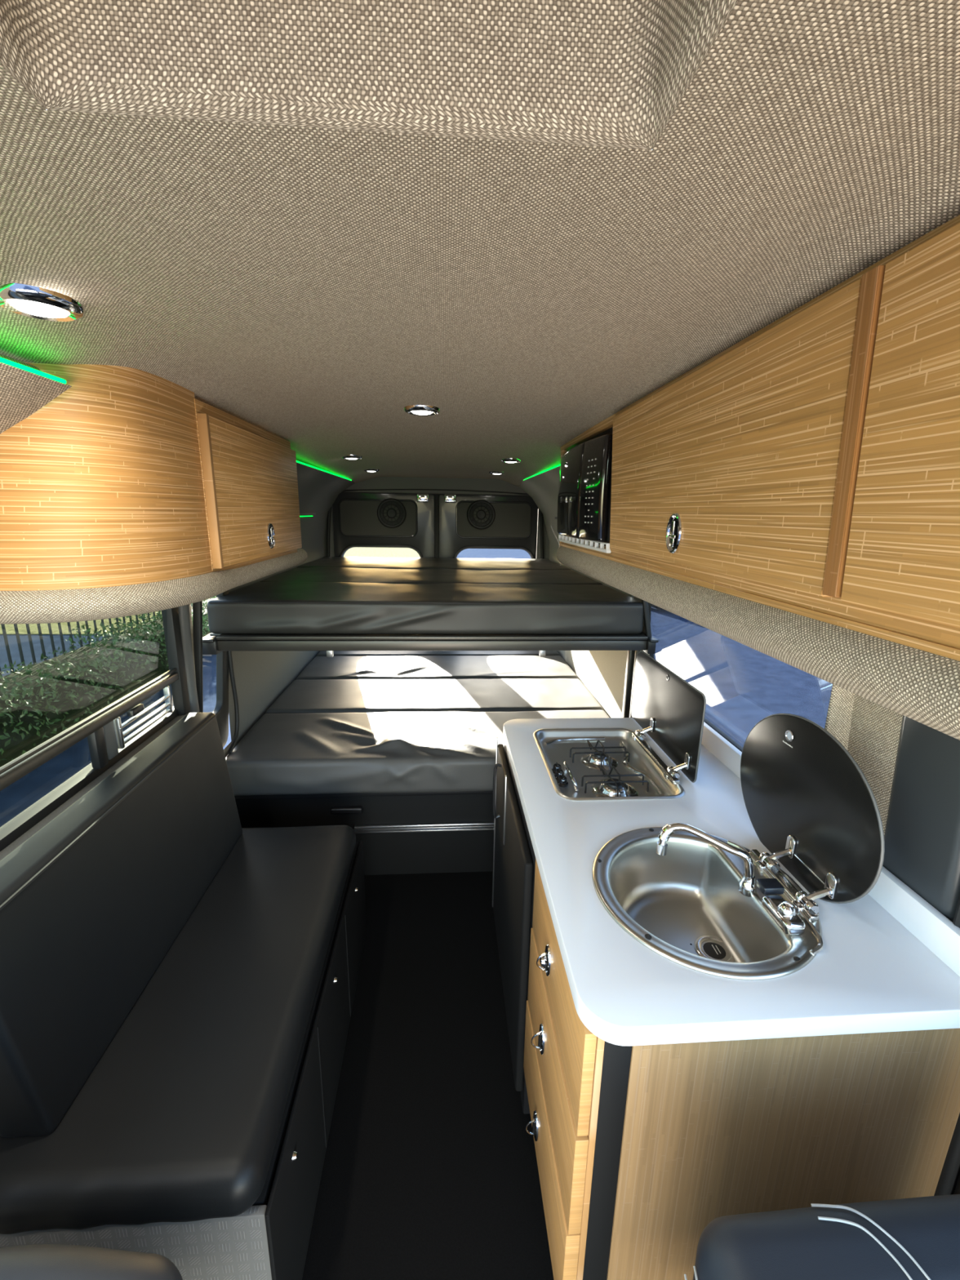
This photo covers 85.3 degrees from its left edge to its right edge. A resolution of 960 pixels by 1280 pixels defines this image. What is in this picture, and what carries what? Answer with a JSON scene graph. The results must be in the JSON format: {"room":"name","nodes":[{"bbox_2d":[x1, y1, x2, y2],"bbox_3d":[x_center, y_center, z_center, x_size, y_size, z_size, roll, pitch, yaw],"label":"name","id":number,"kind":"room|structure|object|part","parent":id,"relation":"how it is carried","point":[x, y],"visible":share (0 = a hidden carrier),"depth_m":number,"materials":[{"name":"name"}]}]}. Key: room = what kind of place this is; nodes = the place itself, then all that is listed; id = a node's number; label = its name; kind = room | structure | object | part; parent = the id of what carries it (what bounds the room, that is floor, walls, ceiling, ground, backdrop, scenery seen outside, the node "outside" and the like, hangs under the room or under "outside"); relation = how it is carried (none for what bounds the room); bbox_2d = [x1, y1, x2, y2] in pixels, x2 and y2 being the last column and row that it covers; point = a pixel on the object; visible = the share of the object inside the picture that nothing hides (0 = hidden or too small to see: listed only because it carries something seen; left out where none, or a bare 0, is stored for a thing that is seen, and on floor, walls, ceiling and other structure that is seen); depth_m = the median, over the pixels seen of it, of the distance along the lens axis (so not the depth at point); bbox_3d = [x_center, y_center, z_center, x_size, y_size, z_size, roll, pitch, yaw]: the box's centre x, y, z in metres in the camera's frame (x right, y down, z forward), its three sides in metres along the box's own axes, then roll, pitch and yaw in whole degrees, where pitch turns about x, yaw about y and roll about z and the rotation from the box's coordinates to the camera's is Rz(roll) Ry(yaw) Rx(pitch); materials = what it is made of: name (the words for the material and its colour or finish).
{"room":"vehicle interior","nodes":[
{"label":"vehicle interior","id":0,"kind":"room"},
{"bbox_2d":[0,354,355,746],"bbox_3d":[-0.965,0.144,2.276,0.285,1.868,3.970,0,14,-4],"label":"wall","id":1,"kind":"structure","parent":0,"point":[260,677],"depth_m":2.65,"materials":[{"name":"grey fabric"}]},
{"bbox_2d":[0,357,66,383],"bbox_3d":[-0.706,-0.361,0.536,0.008,0.008,0.785,0,14,-4],"label":"led strip","id":2,"kind":"object","parent":1,"relation":"attached to","point":[2,360],"visible":1,"depth_m":0.84,"materials":[{"name":"green plastic"}]},
{"bbox_2d":[299,512,315,515],"bbox_3d":[-1.117,-0.758,3.143,0.060,0.015,0.800,0,14,-4],"label":"ledge","id":3,"kind":"object","parent":1,"relation":"attached to","point":[300,513],"visible":0.47,"depth_m":3.29,"materials":[{"name":"black plastic"}]},
{"bbox_2d":[189,604,231,757],"bbox_3d":[-0.953,0.286,1.698,0.230,1.868,1.160,0,14,-4],"label":"wall","id":4,"kind":"structure","parent":0,"point":[226,749],"depth_m":1.95,"materials":[{"name":"plastic"}]},
{"bbox_2d":[0,712,188,860],"bbox_3d":[-0.999,0.461,1.154,0.065,0.065,1.450,0,14,-4],"label":"trim","id":5,"kind":"structure","parent":4,"relation":"attached to","point":[58,811],"depth_m":1.31,"materials":[{"name":"grey plastic"}]},
{"bbox_2d":[0,607,190,851],"bbox_3d":[-0.996,0.180,1.080,0.089,0.515,1.480,0,14,-4],"label":"window","id":6,"kind":"structure","parent":4,"relation":"in","point":[103,729],"depth_m":1.42,"materials":[{"name":"black plastic"}]},
{"bbox_3d":[-0.998,0.283,1.095,0.030,0.042,1.420,0,14,-4],"label":"rail","id":7,"kind":"part","parent":6,"relation":"part of","materials":[{"name":"grey metal"}]},
{"bbox_3d":[-1.024,0.288,1.395,0.026,0.115,0.042,0,14,-4],"label":"post","id":8,"kind":"part","parent":6,"relation":"part of","materials":[{"name":"black plastic"}]},
{"bbox_3d":[-1.034,0.277,1.450,0.016,0.110,0.045,0,14,-4],"label":"sash post","id":9,"kind":"part","parent":6,"relation":"part of","materials":[{"name":"grey plastic"}]},
{"bbox_2d":[0,362,307,623],"bbox_3d":[-0.859,-0.423,1.576,0.360,0.505,1.321,0,14,-4],"label":"upper cabinet","id":10,"kind":"object","parent":4,"relation":"attached to","point":[126,493],"visible":0.99,"depth_m":1.07,"materials":[{"name":"brown wood"}]},
{"bbox_3d":[-0.705,-0.464,1.697,0.020,0.372,0.778,0,14,-4],"label":"door","id":11,"kind":"part","parent":10,"relation":"part of","materials":[{"name":"brown wood"}]},
{"bbox_2d":[177,604,199,712],"bbox_3d":[-1.060,-0.002,1.860,0.077,0.558,0.067,7,15,22],"label":"trim","id":12,"kind":"structure","parent":4,"relation":"attached to","point":[184,611],"depth_m":1.87,"materials":[{"name":"grey plastic"}]},
{"bbox_2d":[192,589,239,754],"bbox_3d":[-1.083,0.096,2.119,0.110,0.828,0.294,0,14,-4],"label":"window","id":13,"kind":"structure","parent":4,"relation":"in","point":[224,659],"depth_m":2.20,"materials":[{"name":"black rubber"}]},
{"bbox_2d":[302,871,553,1279],"bbox_3d":[-0.161,1.187,2.061,1.900,0.030,5.050,0,14,-4],"label":"floor","id":14,"kind":"structure","parent":0,"point":[430,1171],"depth_m":1.45,"materials":[{"name":"carpet"}]},
{"bbox_2d":[0,1244,182,1279],"bbox_3d":[-0.560,1.106,0.407,0.538,0.900,0.496,0,14,-4],"label":"seat","id":15,"kind":"object","parent":14,"relation":"on","point":[40,1261],"visible":1,"depth_m":0.53,"materials":[{"name":"grey leather"}]},
{"bbox_2d":[0,712,366,1279],"bbox_3d":[-0.718,0.823,1.391,0.647,0.947,1.100,0,14,-4],"label":"bench sofa","id":16,"kind":"object","parent":14,"relation":"on","point":[179,979],"visible":1,"depth_m":1.08,"materials":[{"name":"black leather"}]},
{"bbox_3d":[-0.877,0.569,1.347,0.163,0.437,0.971,0,14,-4],"label":"backrest","id":17,"kind":"part","parent":16,"relation":"part of","materials":[{"name":"black leather"}]},
{"bbox_3d":[-0.696,1.208,0.951,0.630,0.409,0.016,0,14,-4],"label":"panel","id":18,"kind":"part","parent":16,"relation":"part of","materials":[{"name":"fabric"}]},
{"bbox_3d":[-0.685,0.835,1.381,0.542,0.104,1.070,0,14,-4],"label":"seat","id":19,"kind":"part","parent":16,"relation":"part of","materials":[{"name":"black leather"}]},
{"bbox_2d":[234,790,493,875],"bbox_3d":[-0.261,0.627,3.335,1.815,0.450,2.080,0,14,-4],"label":"bed base","id":20,"kind":"object","parent":14,"relation":"on","point":[442,831],"visible":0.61,"depth_m":2.34,"materials":[{"name":"black plastic"}]},
{"bbox_3d":[-0.588,0.751,2.299,0.140,0.030,0.025,0,14,-4],"label":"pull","id":21,"kind":"part","parent":20,"relation":"part of","materials":[{"name":"black plastic"}]},
{"bbox_2d":[225,710,608,795],"bbox_3d":[-0.205,0.503,2.480,1.800,0.195,0.593,0,14,-4],"label":"mattress section","id":22,"kind":"object","parent":20,"relation":"on","point":[381,752],"visible":0.62,"depth_m":2.26,"materials":[{"name":"black leather"}]},
{"bbox_3d":[-0.150,0.846,2.349,0.820,0.032,0.030,0,14,-4],"label":"slide rail","id":23,"kind":"part","parent":20,"relation":"part of","materials":[{"name":"silver metal"}]},
{"bbox_2d":[265,678,604,713],"bbox_3d":[-0.240,0.376,3.046,1.807,0.171,0.543,0,14,-4],"label":"mattress section","id":24,"kind":"object","parent":20,"relation":"on","point":[497,695],"visible":0.61,"depth_m":2.96,"materials":[{"name":"black leather"}]},
{"bbox_2d":[295,655,578,679],"bbox_3d":[-0.276,0.243,3.578,1.807,0.176,0.533,0,14,-4],"label":"mattress section","id":25,"kind":"object","parent":20,"relation":"on","point":[391,667],"visible":0.58,"depth_m":3.50,"materials":[{"name":"black leather"}]},
{"bbox_2d":[315,650,559,656],"bbox_3d":[-0.308,0.134,4.047,1.807,0.164,0.408,0,14,-4],"label":"mattress section","id":26,"kind":"object","parent":20,"relation":"on","point":[322,653],"visible":0.17,"depth_m":3.87,"materials":[{"name":"black leather"}]},
{"bbox_2d":[492,737,692,1114],"bbox_3d":[0.399,0.815,1.680,0.695,0.832,0.685,0,14,-4],"label":"fridge","id":27,"kind":"object","parent":14,"relation":"on","point":[513,854],"visible":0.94,"depth_m":1.48,"materials":[{"name":"black plastic"}]},
{"bbox_3d":[0.058,0.518,1.782,0.028,0.210,0.010,0,14,-4],"label":"handle","id":28,"kind":"part","parent":27,"relation":"part of","materials":[{"name":"black plastic"}]},
{"bbox_3d":[0.090,0.804,1.657,0.022,0.715,0.673,0,14,-4],"label":"door","id":29,"kind":"part","parent":27,"relation":"part of","materials":[{"name":"black plastic"}]},
{"bbox_2d":[523,858,959,1279],"bbox_3d":[0.451,0.965,1.129,0.694,0.864,0.450,0,14,-4],"label":"base cabinet","id":30,"kind":"object","parent":14,"relation":"on","point":[638,1148],"visible":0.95,"depth_m":0.87,"materials":[{"name":"brown wood"}]},
{"bbox_3d":[0.125,1.087,1.165,0.006,0.069,0.043,0,14,-4],"label":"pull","id":31,"kind":"part","parent":30,"relation":"part of","materials":[{"name":"silver metal"}]},
{"bbox_3d":[0.132,0.849,1.107,0.006,0.069,0.043,0,14,-4],"label":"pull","id":32,"kind":"part","parent":30,"relation":"part of","materials":[{"name":"silver metal"}]},
{"bbox_3d":[0.138,0.652,1.059,0.006,0.069,0.043,0,14,-4],"label":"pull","id":33,"kind":"part","parent":30,"relation":"part of","materials":[{"name":"silver metal"}]},
{"bbox_3d":[0.143,1.071,1.132,0.025,0.216,0.445,0,14,-4],"label":"drawer","id":34,"kind":"part","parent":30,"relation":"part of","materials":[{"name":"brown wood"}]},
{"bbox_3d":[0.148,0.859,1.080,0.022,0.216,0.445,0,14,-4],"label":"drawer","id":35,"kind":"part","parent":30,"relation":"part of","materials":[{"name":"brown wood"}]},
{"bbox_3d":[0.153,0.649,1.031,0.019,0.209,0.441,0,14,-4],"label":"drawer","id":36,"kind":"part","parent":30,"relation":"part of","materials":[{"name":"brown wood"}]},
{"bbox_2d":[502,717,959,1046],"bbox_3d":[0.445,0.414,1.349,0.656,0.102,1.178,0,14,-4],"label":"countertop","id":37,"kind":"structure","parent":30,"relation":"on","point":[889,960],"depth_m":0.90,"materials":[{"name":"white laminate"}]},
{"bbox_2d":[533,650,706,800],"bbox_3d":[0.389,0.238,1.624,0.398,0.297,0.573,0,14,-4],"label":"gas hob","id":38,"kind":"object","parent":37,"relation":"in","point":[581,764],"visible":0.98,"depth_m":1.60,"materials":[{"name":"silver metal"}]},
{"bbox_3d":[0.234,0.393,1.529,0.033,0.026,0.108,0,14,-4],"label":"knob","id":39,"kind":"part","parent":38,"relation":"part of","materials":[{"name":"black plastic"}]},
{"bbox_3d":[0.264,0.392,1.523,0.021,0.033,0.141,0,14,-4],"label":"guard rail","id":40,"kind":"part","parent":38,"relation":"part of","materials":[{"name":"silver metal"}]},
{"bbox_3d":[0.376,0.372,1.639,0.116,0.021,0.116,0,14,-4],"label":"burner","id":41,"kind":"part","parent":38,"relation":"part of","materials":[{"name":"silver metal"}]},
{"bbox_2d":[533,728,684,800],"bbox_3d":[0.369,0.377,1.599,0.356,0.032,0.461,0,14,-4],"label":"tray","id":42,"kind":"object","parent":38,"relation":"on","point":[581,764],"depth_m":1.59,"materials":[{"name":"silver metal"}]},
{"bbox_3d":[0.379,0.415,1.464,0.130,0.021,0.130,0,14,-4],"label":"burner","id":43,"kind":"part","parent":38,"relation":"part of","materials":[{"name":"silver metal"}]},
{"bbox_3d":[0.583,0.215,1.663,0.006,0.259,0.507,0,14,-4],"label":"lid","id":44,"kind":"part","parent":38,"relation":"part of","materials":[{"name":"black glass"}]},
{"bbox_2d":[655,822,805,934],"bbox_3d":[0.495,0.444,1.023,0.272,0.117,0.103,12,18,39],"label":"tap","id":45,"kind":"object","parent":37,"relation":"on","point":[782,912],"visible":1,"depth_m":1.01,"materials":[{"name":"silver metal"}]},
{"bbox_3d":[0.455,0.423,1.048,0.183,0.088,0.029,6,15,19],"label":"spout","id":46,"kind":"part","parent":45,"relation":"part of","materials":[{"name":"silver metal"}]},
{"bbox_3d":[0.561,0.477,1.009,0.042,0.016,0.030,0,14,-4],"label":"handle","id":47,"kind":"part","parent":45,"relation":"part of","materials":[{"name":"black plastic"}]},
{"bbox_2d":[591,713,884,980],"bbox_3d":[0.450,0.402,1.057,0.442,0.473,0.484,0,14,-4],"label":"sink","id":48,"kind":"object","parent":37,"relation":"in","point":[806,798],"visible":0.94,"depth_m":1.07,"materials":[{"name":"silver metal"}]},
{"bbox_3d":[0.439,0.563,1.063,0.420,0.139,0.420,0,14,-4],"label":"bowl","id":49,"kind":"part","parent":48,"relation":"part of","materials":[{"name":"silver metal"}]},
{"bbox_3d":[0.664,0.335,1.085,0.013,0.344,0.420,0,14,-4],"label":"lid","id":50,"kind":"part","parent":48,"relation":"part of","materials":[{"name":"black glass"}]},
{"bbox_3d":[0.520,1.016,0.924,0.585,0.864,0.018,0,14,-4],"label":"panel","id":51,"kind":"part","parent":30,"relation":"part of","materials":[{"name":"brown wood"}]},
{"bbox_2d":[684,1194,959,1279],"bbox_3d":[0.500,1.119,0.487,0.536,0.872,0.506,0,14,-4],"label":"seat","id":52,"kind":"object","parent":14,"relation":"on","point":[912,1238],"visible":1,"depth_m":0.57,"materials":[{"name":"grey leather"}]},
{"bbox_2d":[324,506,549,559],"bbox_3d":[-0.311,-0.295,4.261,1.900,1.800,0.060,0,14,-4],"label":"wall","id":53,"kind":"structure","parent":0,"point":[546,542],"depth_m":4.14,"materials":[{"name":"grey plastic"}]},
{"bbox_2d":[332,492,435,557],"bbox_3d":[-0.753,-0.279,4.198,0.780,1.745,0.081,0,14,-4],"label":"door","id":54,"kind":"structure","parent":53,"relation":"in","point":[360,519],"depth_m":4.02,"materials":[{"name":"grey paint"}]},
{"bbox_3d":[-0.783,-0.939,4.019,0.575,0.260,0.012,0,14,-4],"label":"panel","id":55,"kind":"part","parent":54,"relation":"part of","materials":[{"name":"grey plastic"}]},
{"bbox_2d":[379,501,401,523],"bbox_3d":[-0.679,-0.972,3.995,0.180,0.180,0.006,0,14,-4],"label":"speaker","id":56,"kind":"object","parent":54,"relation":"attached to","point":[390,512],"depth_m":4.00,"materials":[{"name":"black plastic"}]},
{"bbox_3d":[-0.438,-1.089,3.995,0.090,0.065,0.031,0,14,-4],"label":"hinge plate","id":57,"kind":"part","parent":54,"relation":"part of","materials":[{"name":"silver metal"}]},
{"bbox_2d":[342,476,526,495],"bbox_3d":[-0.330,-1.206,4.016,1.750,0.155,0.080,0,14,-4],"label":"trim","id":58,"kind":"structure","parent":53,"relation":"attached to","point":[380,482],"depth_m":3.98,"materials":[{"name":"black plastic"}]},
{"bbox_2d":[326,488,544,559],"bbox_3d":[-0.345,-0.432,4.174,1.748,1.507,0.028,0,14,-4],"label":"trim","id":59,"kind":"structure","parent":53,"relation":"attached to","point":[541,522],"depth_m":4.01,"materials":[{"name":"black plastic"}]},
{"bbox_2d":[433,493,439,557],"bbox_3d":[-0.351,-0.291,4.264,0.080,1.790,0.040,0,14,-4],"label":"door frame","id":60,"kind":"structure","parent":53,"relation":"attached to","point":[436,495],"depth_m":4.09,"materials":[{"name":"black rubber"}]},
{"bbox_2d":[438,493,537,559],"bbox_3d":[0.055,-0.279,4.253,0.780,1.745,0.081,0,14,-4],"label":"door","id":61,"kind":"structure","parent":53,"relation":"in","point":[465,522],"depth_m":4.08,"materials":[{"name":"grey paint"}]},
{"bbox_3d":[-0.229,-1.089,4.009,0.090,0.065,0.031,0,14,-4],"label":"hinge plate","id":62,"kind":"part","parent":61,"relation":"part of","materials":[{"name":"silver metal"}]},
{"bbox_2d":[469,502,493,526],"bbox_3d":[0.009,-0.972,4.042,0.180,0.180,0.006,0,14,-4],"label":"grille","id":63,"kind":"object","parent":61,"relation":"attached to","point":[481,514],"depth_m":4.05,"materials":[{"name":"black plastic"}]},
{"bbox_3d":[0.110,-0.939,4.080,0.575,0.260,0.012,0,14,-4],"label":"panel","id":64,"kind":"part","parent":61,"relation":"part of","materials":[{"name":"grey plastic"}]},
{"bbox_2d":[0,0,959,486],"bbox_3d":[-0.170,-0.651,1.609,1.400,0.105,5.050,0,14,-4],"label":"ceiling","id":65,"kind":"structure","parent":0,"point":[308,287],"depth_m":0.59,"materials":[{"name":"fabric"}]},
{"bbox_2d":[0,282,85,321],"bbox_3d":[-0.621,-0.469,0.732,0.110,0.018,0.110,0,14,-4],"label":"recessed light","id":66,"kind":"object","parent":65,"relation":"in","point":[35,302],"visible":1,"depth_m":0.71,"materials":[{"name":"silver metal"}]},
{"bbox_2d":[296,460,350,479],"bbox_3d":[-0.867,-0.939,2.889,0.008,0.008,1.740,0,14,-4],"label":"led strip","id":67,"kind":"object","parent":65,"relation":"attached to","point":[296,460],"visible":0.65,"depth_m":2.78,"materials":[{"name":"green plastic"}]},
{"bbox_2d":[342,454,362,459],"bbox_3d":[-0.673,-0.957,2.732,0.110,0.018,0.110,0,14,-4],"label":"recessed light","id":68,"kind":"object","parent":65,"relation":"in","point":[350,456],"visible":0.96,"depth_m":2.70,"materials":[{"name":"silver metal"}]},
{"bbox_2d":[0,0,737,149],"bbox_3d":[-0.072,-0.466,0.069,0.485,0.270,0.665,0,14,-4],"label":"ceiling recess","id":69,"kind":"structure","parent":65,"relation":"attached to","point":[615,73],"depth_m":0.40,"materials":[{"name":"fabric"}]},
{"bbox_2d":[364,468,379,471],"bbox_3d":[-0.723,-1.129,3.471,0.110,0.018,0.110,0,14,-4],"label":"recessed light","id":70,"kind":"object","parent":65,"relation":"in","point":[369,469],"visible":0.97,"depth_m":3.43,"materials":[{"name":"silver metal"}]},
{"bbox_2d":[403,404,439,415],"bbox_3d":[-0.174,-0.686,1.561,0.110,0.018,0.110,0,14,-4],"label":"recessed light","id":71,"kind":"object","parent":65,"relation":"in","point":[416,410],"visible":1,"depth_m":1.53,"materials":[{"name":"silver metal"}]},
{"bbox_2d":[488,471,505,474],"bbox_3d":[0.115,-1.130,3.528,0.110,0.018,0.110,0,14,-4],"label":"recessed light","id":72,"kind":"object","parent":65,"relation":"in","point":[491,472],"visible":1,"depth_m":3.49,"materials":[{"name":"silver metal"}]},
{"bbox_2d":[500,458,520,462],"bbox_3d":[0.165,-0.958,2.789,0.110,0.018,0.110,0,14,-4],"label":"recessed light","id":73,"kind":"object","parent":65,"relation":"in","point":[504,460],"visible":0.99,"depth_m":2.75,"materials":[{"name":"silver metal"}]},
{"bbox_2d":[524,463,560,479],"bbox_3d":[0.344,-0.962,3.007,0.008,0.008,1.660,0,14,-4],"label":"led strip","id":74,"kind":"object","parent":65,"relation":"attached to","point":[560,464],"visible":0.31,"depth_m":2.84,"materials":[{"name":"green plastic"}]},
{"bbox_2d":[519,466,631,717],"bbox_3d":[0.487,-0.097,3.363,0.340,1.868,1.940,0,14,-4],"label":"wall","id":75,"kind":"structure","parent":0,"point":[602,673],"depth_m":3.08,"materials":[{"name":"beige fabric"}]},
{"bbox_2d":[202,631,658,717],"bbox_3d":[-0.252,0.001,3.125,1.813,0.526,2.090,0,14,-4],"label":"frame","id":76,"kind":"object","parent":75,"relation":"attached to","point":[212,643],"visible":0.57,"depth_m":2.10,"materials":[{"name":"grey metal"}]},
{"bbox_3d":[-0.615,0.047,2.134,0.024,0.045,0.025,0,14,-4],"label":"support post","id":77,"kind":"part","parent":76,"relation":"part of","materials":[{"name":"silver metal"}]},
{"bbox_2d":[206,581,644,634],"bbox_3d":[-0.211,-0.155,2.352,1.750,0.142,0.575,0,14,-4],"label":"mattress section","id":78,"kind":"object","parent":76,"relation":"on","point":[274,606],"visible":1,"depth_m":2.10,"materials":[{"name":"black leather"}]},
{"bbox_3d":[-0.252,-0.255,3.104,1.780,0.018,2.010,0,14,-4],"label":"panel","id":79,"kind":"part","parent":76,"relation":"part of","materials":[{"name":"black plastic"}]},
{"bbox_2d":[259,567,602,584],"bbox_3d":[-0.253,-0.305,2.962,1.750,0.142,0.676,0,14,-4],"label":"mattress section","id":80,"kind":"object","parent":76,"relation":"on","point":[352,575],"visible":0.37,"depth_m":2.86,"materials":[{"name":"black leather"}]},
{"bbox_3d":[-0.169,0.010,2.112,1.720,0.060,0.050,0,14,-4],"label":"rail","id":81,"kind":"part","parent":76,"relation":"part of","materials":[{"name":"grey metal"}]},
{"bbox_2d":[297,556,570,569],"bbox_3d":[-0.301,-0.481,3.679,1.750,0.142,0.796,0,14,-4],"label":"mattress section","id":82,"kind":"object","parent":76,"relation":"on","point":[325,562],"visible":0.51,"depth_m":3.58,"materials":[{"name":"black leather"}]},
{"bbox_3d":[0.263,0.047,2.194,0.024,0.045,0.025,0,14,-4],"label":"support post","id":83,"kind":"part","parent":76,"relation":"part of","materials":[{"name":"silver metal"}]},
{"bbox_2d":[632,595,902,835],"bbox_3d":[0.626,0.305,1.725,0.285,1.868,1.445,0,14,-4],"label":"wall","id":84,"kind":"structure","parent":0,"point":[875,728],"depth_m":1.03,"materials":[{"name":"fabric"}]},
{"bbox_2d":[641,600,854,751],"bbox_3d":[0.730,0.066,1.633,0.126,0.500,1.104,0,14,-4],"label":"window","id":85,"kind":"structure","parent":84,"relation":"in","point":[838,719],"depth_m":1.09,"materials":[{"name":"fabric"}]},
{"bbox_2d":[556,214,959,740],"bbox_3d":[0.579,-0.277,1.022,0.373,0.512,2.535,0,14,-4],"label":"upper cabinet","id":86,"kind":"object","parent":84,"relation":"attached to","point":[792,495],"visible":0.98,"depth_m":0.65,"materials":[{"name":"brown wood"}]},
{"bbox_2d":[558,533,610,553],"bbox_3d":[0.364,-0.357,1.895,0.015,0.029,0.684,0,14,-4],"label":"vent grille","id":87,"kind":"object","parent":86,"relation":"attached to","point":[571,540],"visible":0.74,"depth_m":1.80,"materials":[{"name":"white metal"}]},
{"bbox_2d":[557,434,612,542],"bbox_3d":[0.510,-0.527,1.879,0.386,0.315,0.645,0,14,-4],"label":"control panel","id":88,"kind":"object","parent":86,"relation":"in","point":[584,485],"visible":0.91,"depth_m":1.67,"materials":[{"name":"black plastic"}]},
{"bbox_3d":[0.327,-0.677,1.863,0.010,0.015,0.310,0,14,-5],"label":"door trim","id":89,"kind":"part","parent":88,"relation":"part of","materials":[{"name":"metal"}]},
{"bbox_3d":[0.337,-0.551,1.960,0.045,0.314,0.456,1,14,-1],"label":"door","id":90,"kind":"part","parent":88,"relation":"part of","materials":[{"name":"black plastic"}]},
{"bbox_3d":[0.362,-0.474,1.649,0.034,0.314,0.178,-2,14,-10],"label":"control panel","id":91,"kind":"part","parent":88,"relation":"part of","materials":[{"name":"black plastic"}]},
{"bbox_3d":[0.412,-0.335,1.053,0.037,0.361,0.885,0,14,-4],"label":"door","id":92,"kind":"part","parent":86,"relation":"part of","materials":[{"name":"brown wood"}]},
{"bbox_3d":[0.471,-0.122,0.183,0.037,0.361,0.850,0,14,-4],"label":"door","id":93,"kind":"part","parent":86,"relation":"part of","materials":[{"name":"brown wood"}]},
{"bbox_2d":[882,715,959,922],"bbox_3d":[0.838,0.669,1.026,0.150,1.500,0.160,0,14,-4],"label":"window","id":94,"kind":"structure","parent":84,"relation":"attached to","point":[922,837],"depth_m":0.93,"materials":[{"name":"black glass"}]},
{"bbox_2d":[933,895,959,1195],"bbox_3d":[0.853,0.724,0.804,0.076,1.500,0.304,-1,14,-9],"label":"trim","id":95,"kind":"structure","parent":84,"relation":"attached to","point":[948,1183],"depth_m":0.90,"materials":[{"name":"black rubber"}]},
{"label":"outside","id":96,"kind":"structure","parent":0,"visible":0},
{"bbox_2d":[0,548,832,826],"bbox_3d":[-0.036,2.166,0.529,120.000,0.001,120.000,0,14,-4],"label":"ground","id":97,"kind":"structure","parent":96,"point":[741,685],"depth_m":7.19,"materials":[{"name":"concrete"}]},
{"bbox_2d":[0,597,213,675],"bbox_3d":[-5.130,-0.292,6.131,0.040,1.950,9.900,0,14,-4],"label":"fence","id":98,"kind":"object","parent":97,"relation":"on","point":[15,627],"visible":0.02,"depth_m":6.12,"materials":[{"name":"grey metal"}]},
{"bbox_2d":[0,595,216,767],"bbox_3d":[-4.371,0.275,6.060,0.878,0.907,9.845,0,14,-4],"label":"hedge","id":99,"kind":"object","parent":97,"relation":"on","point":[40,701],"visible":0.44,"depth_m":5.35,"materials":[{"name":"green plant"}]},
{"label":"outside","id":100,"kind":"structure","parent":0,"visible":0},
{"bbox_2d":[0,546,420,635],"bbox_3d":[-22.590,-6.110,32.817,39.400,0.015,50.500,0,14,-4],"label":"verge","id":101,"kind":"structure","parent":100,"point":[356,551],"depth_m":10.29,"materials":[{"name":"green plant"}]}
]}

